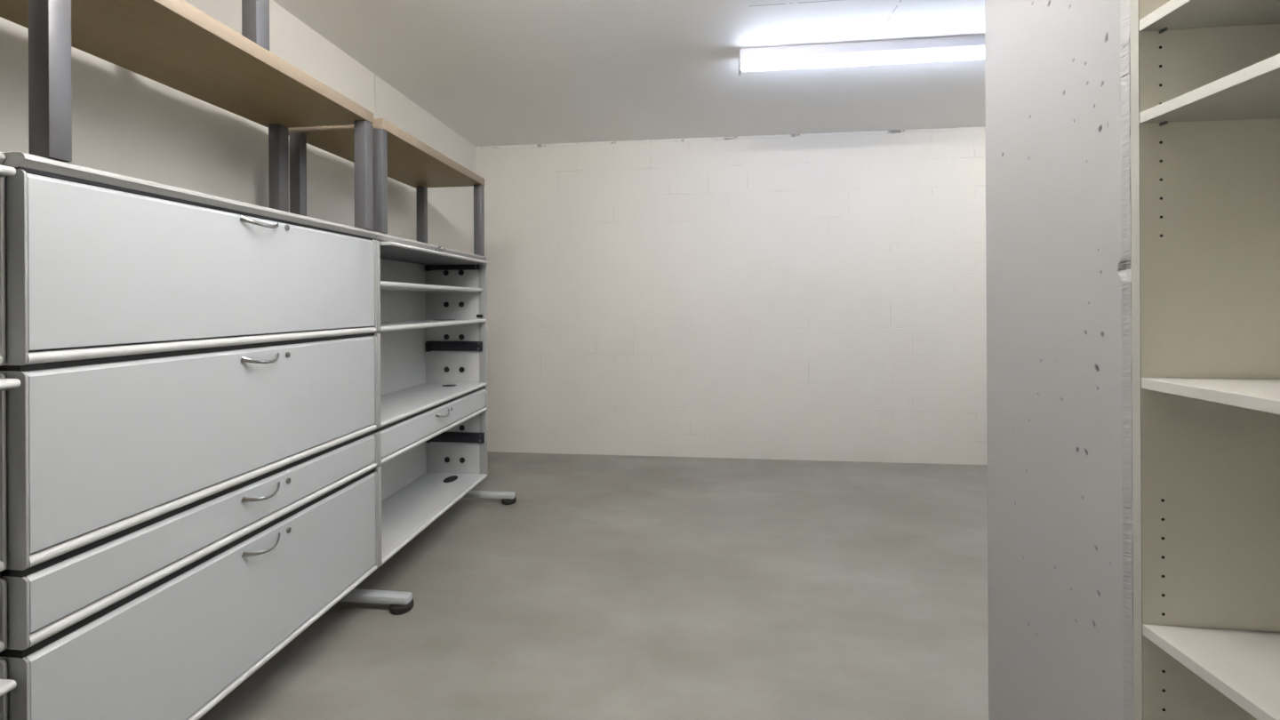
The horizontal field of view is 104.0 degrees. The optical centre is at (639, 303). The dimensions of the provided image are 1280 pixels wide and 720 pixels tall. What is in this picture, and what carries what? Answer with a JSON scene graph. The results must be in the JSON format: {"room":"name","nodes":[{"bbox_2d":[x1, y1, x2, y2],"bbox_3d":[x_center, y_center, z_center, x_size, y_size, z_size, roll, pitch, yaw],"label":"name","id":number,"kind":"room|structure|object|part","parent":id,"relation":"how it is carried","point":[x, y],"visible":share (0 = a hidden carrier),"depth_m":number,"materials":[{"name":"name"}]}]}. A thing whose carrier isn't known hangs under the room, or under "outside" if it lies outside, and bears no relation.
{"room":"storage room","nodes":[
{"label":"storage room","id":0,"kind":"room"},
{"bbox_2d":[0,0,476,254],"bbox_3d":[-1.702,-0.031,1.034,0.200,2.412,5.900,0,0,6],"label":"wall","id":1,"kind":"structure","parent":0,"point":[125,122],"depth_m":1.84,"materials":[{"name":"paint"}]},
{"bbox_2d":[198,451,988,719],"bbox_3d":[1.040,1.236,0.746,5.700,0.150,6.300,0,0,6],"label":"floor","id":2,"kind":"structure","parent":0,"point":[611,587],"depth_m":1.92,"materials":[{"name":"concrete"}]},
{"bbox_2d":[339,588,414,615],"bbox_3d":[-1.144,1.096,1.939,0.548,0.152,0.084,0,0,6],"label":"cabinet foot","id":3,"kind":"object","parent":2,"relation":"on","point":[400,602],"visible":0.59,"depth_m":1.91,"materials":[{"name":"silver metal"}]},
{"bbox_2d":[374,232,489,567],"bbox_3d":[-1.130,0.372,2.446,0.427,1.295,1.024,0,0,6],"label":"storage cabinet","id":4,"kind":"object","parent":3,"relation":"on","point":[431,333],"visible":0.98,"depth_m":2.70,"materials":[{"name":"grey metal"}]},
{"bbox_2d":[288,118,484,255],"bbox_3d":[-1.168,-0.499,2.454,0.430,0.448,0.966,0,0,6],"label":"shelf riser","id":5,"kind":"object","parent":4,"relation":"on","point":[398,156],"visible":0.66,"depth_m":2.18,"materials":[{"name":"brown wood"}]},
{"bbox_3d":[-1.374,-0.478,2.009,0.046,0.408,0.036,0,0,6],"label":"leg","id":6,"kind":"part","parent":5,"relation":"part of","materials":[{"name":"silver metal"}]},
{"bbox_3d":[-1.028,-0.480,1.972,0.046,0.408,0.036,0,0,6],"label":"leg","id":7,"kind":"part","parent":5,"relation":"part of","materials":[{"name":"silver metal"}]},
{"bbox_3d":[-1.277,-0.479,2.929,0.046,0.408,0.044,0,0,6],"label":"leg","id":8,"kind":"part","parent":5,"relation":"part of","materials":[{"name":"silver metal"}]},
{"bbox_3d":[-0.932,-0.480,2.892,0.046,0.408,0.044,0,0,6],"label":"leg","id":9,"kind":"part","parent":5,"relation":"part of","materials":[{"name":"silver metal"}]},
{"bbox_3d":[-1.150,-0.261,2.447,0.394,0.028,1.024,0,0,6],"label":"panel","id":10,"kind":"part","parent":4,"relation":"part of","materials":[{"name":"grey metal"}]},
{"bbox_2d":[380,280,482,292],"bbox_3d":[-1.148,-0.077,2.449,0.352,0.021,0.989,0,0,6],"label":"shelf","id":11,"kind":"object","parent":4,"relation":"attached to","point":[385,286],"depth_m":2.53,"materials":[{"name":"grey metal"}]},
{"bbox_3d":[-0.964,0.550,2.430,0.020,0.106,0.985,0,0,6],"label":"drawer","id":12,"kind":"part","parent":4,"relation":"part of","materials":[{"name":"silver metal"}]},
{"bbox_3d":[-0.966,0.618,2.430,0.034,0.021,0.990,0,0,6],"label":"rail","id":13,"kind":"part","parent":4,"relation":"part of","materials":[{"name":"grey metal"}]},
{"bbox_3d":[-0.967,0.473,2.430,0.034,0.021,0.990,0,0,6],"label":"rail","id":14,"kind":"part","parent":4,"relation":"part of","materials":[{"name":"grey metal"}]},
{"bbox_3d":[-0.969,0.101,2.430,0.034,0.021,0.990,0,0,6],"label":"rail","id":15,"kind":"part","parent":4,"relation":"part of","materials":[{"name":"grey metal"}]},
{"bbox_3d":[-0.964,1.008,2.430,0.034,0.021,0.990,0,0,6],"label":"rail","id":16,"kind":"part","parent":4,"relation":"part of","materials":[{"name":"grey metal"}]},
{"bbox_3d":[-1.113,-0.233,2.446,0.387,0.016,0.952,0,0,6],"label":"flap door","id":17,"kind":"part","parent":4,"relation":"part of","materials":[{"name":"grey metal"}]},
{"bbox_3d":[-0.943,-0.255,2.369,0.010,0.034,0.111,0,0,6],"label":"handle","id":18,"kind":"part","parent":4,"relation":"part of","materials":[{"name":"silver metal"}]},
{"bbox_3d":[-0.941,0.532,2.412,0.032,0.024,0.125,0,0,6],"label":"handle","id":19,"kind":"part","parent":4,"relation":"part of","materials":[{"name":"silver metal"}]},
{"bbox_3d":[-1.099,-0.209,2.928,0.324,0.034,0.026,0,0,6],"label":"hinge rail","id":20,"kind":"part","parent":4,"relation":"part of","materials":[{"name":"black metal"}]},
{"bbox_3d":[-1.089,0.252,2.927,0.340,0.061,0.026,0,0,6],"label":"hinge rail","id":21,"kind":"part","parent":4,"relation":"part of","materials":[{"name":"black metal"}]},
{"bbox_3d":[-1.083,0.787,2.927,0.347,0.063,0.026,0,0,6],"label":"hinge rail","id":22,"kind":"part","parent":4,"relation":"part of","materials":[{"name":"black metal"}]},
{"bbox_2d":[462,490,516,504],"bbox_3d":[-1.019,1.095,2.961,0.583,0.152,0.084,0,0,6],"label":"cabinet foot","id":23,"kind":"object","parent":2,"relation":"on","point":[508,498],"visible":0.52,"depth_m":2.92,"materials":[{"name":"silver metal"}]},
{"bbox_2d":[1129,0,1279,719],"bbox_3d":[0.961,0.151,0.436,0.305,2.020,0.833,0,0,6],"label":"bookcase","id":24,"kind":"object","parent":2,"relation":"on","point":[1205,74],"visible":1,"depth_m":0.84,"materials":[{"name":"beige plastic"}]},
{"bbox_3d":[0.954,-0.472,0.436,0.296,0.020,0.799,0,0,6],"label":"shelf","id":25,"kind":"part","parent":24,"relation":"part of","materials":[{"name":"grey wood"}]},
{"bbox_3d":[0.955,-0.315,0.436,0.296,0.018,0.799,0,0,6],"label":"shelf","id":26,"kind":"part","parent":24,"relation":"part of","materials":[{"name":"grey wood"}]},
{"bbox_3d":[0.957,0.135,0.436,0.296,0.018,0.799,0,0,6],"label":"shelf","id":27,"kind":"part","parent":24,"relation":"part of","materials":[{"name":"grey wood"}]},
{"bbox_3d":[0.960,0.554,0.436,0.296,0.018,0.799,0,0,6],"label":"shelf","id":28,"kind":"part","parent":24,"relation":"part of","materials":[{"name":"grey"}]},
{"bbox_3d":[-1.252,1.097,0.919,0.546,0.152,0.084,0,0,6],"label":"bar","id":29,"kind":"object","parent":2,"relation":"on","visible":0},
{"bbox_2d":[0,152,377,719],"bbox_3d":[-1.240,0.373,1.429,0.420,1.295,1.016,0,0,6],"label":"storage cabinet","id":30,"kind":"object","parent":29,"relation":"on","point":[192,416],"visible":1,"depth_m":1.16,"materials":[{"name":"grey metal"}]},
{"bbox_2d":[0,0,373,230],"bbox_3d":[-1.274,-0.498,1.441,0.430,0.446,0.963,0,0,6],"label":"shelf riser","id":31,"kind":"object","parent":30,"relation":"on","point":[175,44],"visible":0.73,"depth_m":1.34,"materials":[{"name":"brown wood"}]},
{"bbox_3d":[-1.135,-0.478,0.961,0.046,0.406,0.036,0,0,6],"label":"leg","id":32,"kind":"part","parent":31,"relation":"part of","materials":[{"name":"silver metal"}]},
{"bbox_2d":[241,0,269,50],"bbox_3d":[-1.327,-0.977,0.981,0.430,0.510,0.964,0,0,6],"label":"shelf riser","id":33,"kind":"object","parent":31,"relation":"on","point":[255,13],"visible":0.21,"depth_m":1.40,"materials":[{"name":"metal"}]},
{"bbox_3d":[-1.384,-0.477,1.914,0.046,0.406,0.044,0,0,6],"label":"leg","id":34,"kind":"part","parent":31,"relation":"part of","materials":[{"name":"silver metal"}]},
{"bbox_3d":[-1.038,-0.479,1.878,0.046,0.406,0.044,0,0,6],"label":"leg","id":35,"kind":"part","parent":31,"relation":"part of","materials":[{"name":"silver metal"}]},
{"bbox_3d":[-1.257,-0.261,1.430,0.394,0.028,1.016,0,0,6],"label":"panel","id":36,"kind":"part","parent":30,"relation":"part of","materials":[{"name":"grey metal"}]},
{"bbox_3d":[-1.070,0.819,1.409,0.020,0.348,0.996,0,0,6],"label":"flap door","id":37,"kind":"part","parent":30,"relation":"part of","materials":[{"name":"silver metal"}]},
{"bbox_3d":[-1.072,0.291,1.409,0.020,0.334,0.996,0,0,6],"label":"flap door","id":38,"kind":"part","parent":30,"relation":"part of","materials":[{"name":"silver metal"}]},
{"bbox_3d":[-1.071,0.550,1.409,0.020,0.106,0.996,0,0,6],"label":"drawer","id":39,"kind":"part","parent":30,"relation":"part of","materials":[{"name":"silver metal"}]},
{"bbox_3d":[-1.074,-0.077,1.409,0.020,0.327,0.996,0,0,6],"label":"flap door","id":40,"kind":"part","parent":30,"relation":"part of","materials":[{"name":"silver metal"}]},
{"bbox_3d":[-1.076,0.101,1.409,0.034,0.022,1.002,0,0,6],"label":"rail","id":41,"kind":"part","parent":30,"relation":"part of","materials":[{"name":"grey metal"}]},
{"bbox_3d":[-1.073,0.618,1.409,0.034,0.022,1.002,0,0,6],"label":"rail","id":42,"kind":"part","parent":30,"relation":"part of","materials":[{"name":"grey metal"}]},
{"bbox_3d":[-1.074,0.473,1.409,0.034,0.022,1.002,0,0,6],"label":"rail","id":43,"kind":"part","parent":30,"relation":"part of","materials":[{"name":"grey metal"}]},
{"bbox_3d":[-1.050,0.156,1.399,0.032,0.024,0.125,0,0,6],"label":"handle","id":44,"kind":"part","parent":30,"relation":"part of","materials":[{"name":"silver metal"}]},
{"bbox_3d":[-1.052,-0.223,1.399,0.032,0.024,0.125,0,0,6],"label":"handle","id":45,"kind":"part","parent":30,"relation":"part of","materials":[{"name":"silver metal"}]},
{"bbox_3d":[-1.048,0.532,1.399,0.032,0.024,0.125,0,0,6],"label":"handle","id":46,"kind":"part","parent":30,"relation":"part of","materials":[{"name":"silver metal"}]},
{"bbox_3d":[-1.047,0.680,1.399,0.032,0.024,0.125,0,0,6],"label":"handle","id":47,"kind":"part","parent":30,"relation":"part of","materials":[{"name":"silver metal"}]},
{"bbox_3d":[-1.071,1.008,1.409,0.034,0.022,1.002,0,0,6],"label":"rail","id":48,"kind":"part","parent":30,"relation":"part of","materials":[{"name":"grey metal"}]},
{"bbox_2d":[272,0,985,146],"bbox_3d":[1.027,-1.351,0.746,5.700,0.200,6.300,0,0,6],"label":"ceiling","id":49,"kind":"structure","parent":0,"point":[493,72],"depth_m":2.63,"materials":[{"name":"paint"}]},
{"bbox_2d":[738,34,984,75],"bbox_3d":[1.244,-1.200,2.405,1.512,0.104,0.064,0,0,6],"label":"ceiling light","id":50,"kind":"object","parent":49,"relation":"attached to","point":[967,47],"visible":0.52,"depth_m":2.40,"materials":[{"name":"white plastic"}]},
{"bbox_2d":[475,128,987,464],"bbox_3d":[1.352,-0.047,3.779,5.700,2.412,0.200,0,0,6],"label":"wall","id":51,"kind":"structure","parent":0,"point":[798,298],"depth_m":3.74,"materials":[{"name":"white paint"}]},
{"bbox_2d":[475,126,985,149],"bbox_3d":[1.335,-1.241,3.677,5.300,0.024,0.005,0,0,6],"label":"trim","id":52,"kind":"structure","parent":51,"relation":"attached to","point":[984,127],"depth_m":3.74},
{"bbox_2d":[984,0,1133,719],"bbox_3d":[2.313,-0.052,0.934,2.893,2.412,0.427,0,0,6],"label":"pillar","id":53,"kind":"structure","parent":0,"point":[1058,72],"depth_m":1.04,"materials":[{"name":"paint"}]},
{"bbox_3d":[-1.355,1.097,-0.058,0.546,0.152,0.084,0,0,6],"label":"bar","id":54,"kind":"object","parent":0,"visible":0},
{"bbox_2d":[0,152,20,719],"bbox_3d":[-1.358,0.374,0.417,0.398,1.295,1.018,0,0,6],"label":"storage cabinet","id":55,"kind":"object","parent":54,"relation":"on","point":[6,685],"visible":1,"depth_m":0.90,"materials":[{"name":"grey metal"}]},
{"bbox_3d":[-1.215,0.618,0.402,0.034,0.022,1.006,0,0,6],"label":"rail","id":56,"kind":"part","parent":55,"relation":"part of","materials":[{"name":"grey metal"}]},
{"bbox_3d":[-1.216,0.473,0.402,0.034,0.022,1.006,0,0,6],"label":"rail","id":57,"kind":"part","parent":55,"relation":"part of","materials":[{"name":"grey metal"}]},
{"bbox_3d":[-1.381,-0.260,0.419,0.358,0.028,1.018,0,0,6],"label":"panel","id":58,"kind":"part","parent":55,"relation":"part of","materials":[{"name":"grey metal"}]},
{"bbox_3d":[-1.344,-0.234,0.421,0.350,0.020,0.992,0,0,6],"label":"flap door","id":59,"kind":"part","parent":55,"relation":"part of","materials":[{"name":"grey metal"}]},
{"bbox_3d":[-1.341,0.686,0.421,0.346,0.020,0.992,0,0,6],"label":"flap door","id":60,"kind":"part","parent":55,"relation":"part of","materials":[{"name":"grey metal"}]},
{"bbox_3d":[-1.339,0.146,0.421,0.358,0.020,0.992,0,0,6],"label":"flap door","id":61,"kind":"part","parent":55,"relation":"part of","materials":[{"name":"grey metal"}]}
]}

